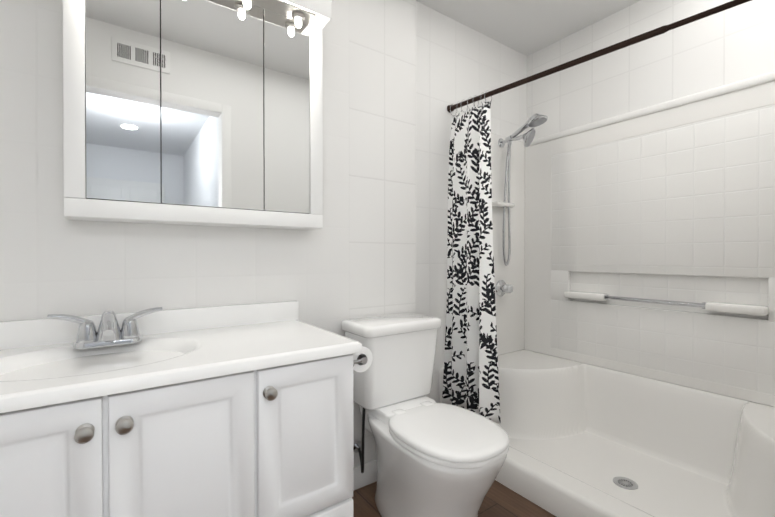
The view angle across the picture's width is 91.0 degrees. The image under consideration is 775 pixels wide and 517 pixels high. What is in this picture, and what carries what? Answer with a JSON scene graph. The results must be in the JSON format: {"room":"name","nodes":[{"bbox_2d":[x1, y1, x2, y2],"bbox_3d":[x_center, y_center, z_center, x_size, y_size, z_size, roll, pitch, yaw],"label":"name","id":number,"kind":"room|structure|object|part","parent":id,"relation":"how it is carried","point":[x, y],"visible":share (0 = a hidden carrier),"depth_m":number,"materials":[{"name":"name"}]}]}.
{"room":"bathroom","nodes":[
{"label":"bathroom","id":0,"kind":"room"},
{"bbox_2d":[0,0,415,467],"bbox_3d":[-0.664,-0.153,1.434,1.940,2.445,0.061,0,0,-35],"label":"wall","id":1,"kind":"structure","parent":0,"point":[54,259],"depth_m":1.49,"materials":[{"name":"tile"}]},
{"bbox_2d":[0,301,298,349],"bbox_3d":[-0.892,0.219,1.223,1.270,0.081,0.021,0,0,-35],"label":"backsplash","id":2,"kind":"structure","parent":1,"relation":"attached to","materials":[{"name":"white stone"}]},
{"bbox_2d":[63,0,332,229],"bbox_3d":[-0.588,-0.574,1.298,0.846,0.908,0.241,0,0,-35],"label":"upper cabinet","id":3,"kind":"object","parent":1,"relation":"attached to","point":[197,112],"visible":1,"depth_m":1.25,"materials":[{"name":"white paint"}]},
{"bbox_3d":[-0.561,-0.900,1.256,0.670,0.018,0.070,0,0,-35],"label":"lamp plate","id":4,"kind":"part","parent":3,"relation":"part of","materials":[{"name":"silver metal"}]},
{"bbox_2d":[353,460,376,490],"bbox_3d":[-0.118,1.017,1.782,0.655,0.100,0.013,0,0,-35],"label":"baseboard","id":5,"kind":"structure","parent":1,"relation":"attached to","point":[368,476],"depth_m":1.78,"materials":[{"name":"white paint"}]},
{"bbox_2d":[352,480,555,516],"bbox_3d":[1.083,1.130,-0.140,3.170,0.100,4.860,0,0,-35],"label":"floor","id":6,"kind":"structure","parent":0,"point":[500,500],"depth_m":1.65,"materials":[{"name":"brown wood"}]},
{"bbox_2d":[0,301,372,516],"bbox_3d":[-0.712,0.614,1.035,1.346,0.916,0.540,0,0,-35],"label":"bathroom vanity","id":7,"kind":"object","parent":6,"relation":"on","point":[244,410],"visible":1,"depth_m":0.98,"materials":[{"name":"white paint"}]},
{"bbox_2d":[0,320,361,412],"bbox_3d":[-0.748,0.328,1.018,1.270,0.142,0.523,0,0,-35],"label":"countertop","id":8,"kind":"structure","parent":7,"relation":"on","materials":[{"name":"white stone"}]},
{"bbox_2d":[47,307,162,348],"bbox_3d":[-0.813,0.207,1.110,0.279,0.104,0.162,0,0,-35],"label":"faucet","id":9,"kind":"object","parent":8,"relation":"on","point":[109,335],"depth_m":1.13,"materials":[{"name":"silver metal"}]},
{"bbox_2d":[341,313,508,516],"bbox_3d":[0.149,0.671,1.535,0.429,0.795,0.700,0,0,-35],"label":"toilet","id":10,"kind":"object","parent":6,"relation":"on","point":[434,458],"visible":0.94,"depth_m":1.48,"materials":[{"name":"white ceramic"}]},
{"bbox_3d":[0.225,0.647,1.437,0.374,0.046,0.452,0,0,-35],"label":"seat","id":11,"kind":"part","parent":10,"relation":"part of","materials":[{"name":"white plastic"}]},
{"bbox_2d":[439,71,774,516],"bbox_3d":[1.077,0.117,1.733,0.808,1.900,1.576,0,0,-35],"label":"shower stall","id":12,"kind":"object","parent":6,"relation":"on","point":[634,264],"visible":0.81,"depth_m":1.89,"materials":[{"name":"white plastic"}]},
{"bbox_3d":[0.727,0.188,2.397,0.104,0.104,0.035,0,0,-35],"label":"valve plate","id":13,"kind":"part","parent":12,"relation":"part of","materials":[{"name":"silver metal"}]},
{"bbox_3d":[0.750,0.188,2.364,0.058,0.055,0.045,0,0,-35],"label":"valve knob","id":14,"kind":"part","parent":12,"relation":"part of","materials":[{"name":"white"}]},
{"bbox_3d":[0.677,-0.084,2.363,0.622,1.394,0.083,0,0,-35],"label":"panel","id":15,"kind":"part","parent":12,"relation":"part of","materials":[{"name":"white plastic"}]},
{"bbox_3d":[1.378,-0.081,1.945,0.070,1.394,1.576,0,0,-35],"label":"panel","id":16,"kind":"part","parent":12,"relation":"part of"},
{"bbox_2d":[416,1,526,402],"bbox_3d":[-0.289,-0.155,1.796,3.170,2.445,0.100,0,0,-35],"label":"wall","id":17,"kind":"structure","parent":0,"point":[456,61],"depth_m":2.15,"materials":[{"name":"tile"}]},
{"bbox_2d":[447,0,751,112],"bbox_3d":[0.844,-0.832,1.562,0.124,0.084,1.580,0,0,-35],"label":"curtain rod","id":18,"kind":"object","parent":17,"relation":"attached to","point":[645,36],"visible":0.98,"depth_m":1.51,"materials":[{"name":"brown metal"}]},
{"bbox_2d":[442,90,500,423],"bbox_3d":[0.436,-0.038,1.995,0.170,1.678,0.378,0,0,-35],"label":"shower curtain","id":19,"kind":"object","parent":18,"relation":"hanging from","point":[470,378],"visible":1,"depth_m":1.99,"materials":[{"name":"fabric"}]},
{"bbox_2d":[416,0,640,55],"bbox_3d":[1.083,-1.415,-0.157,3.170,0.100,4.860,0,0,-35],"label":"ceiling","id":20,"kind":"structure","parent":0,"point":[526,27],"depth_m":2.17,"materials":[{"name":"white paint"}]},
{"bbox_2d":[527,0,774,138],"bbox_3d":[1.478,-0.157,1.954,0.100,2.445,1.681,0,0,-35],"label":"wall","id":21,"kind":"structure","parent":0,"point":[729,46],"depth_m":2.01,"materials":[{"name":"tile"}]}
]}

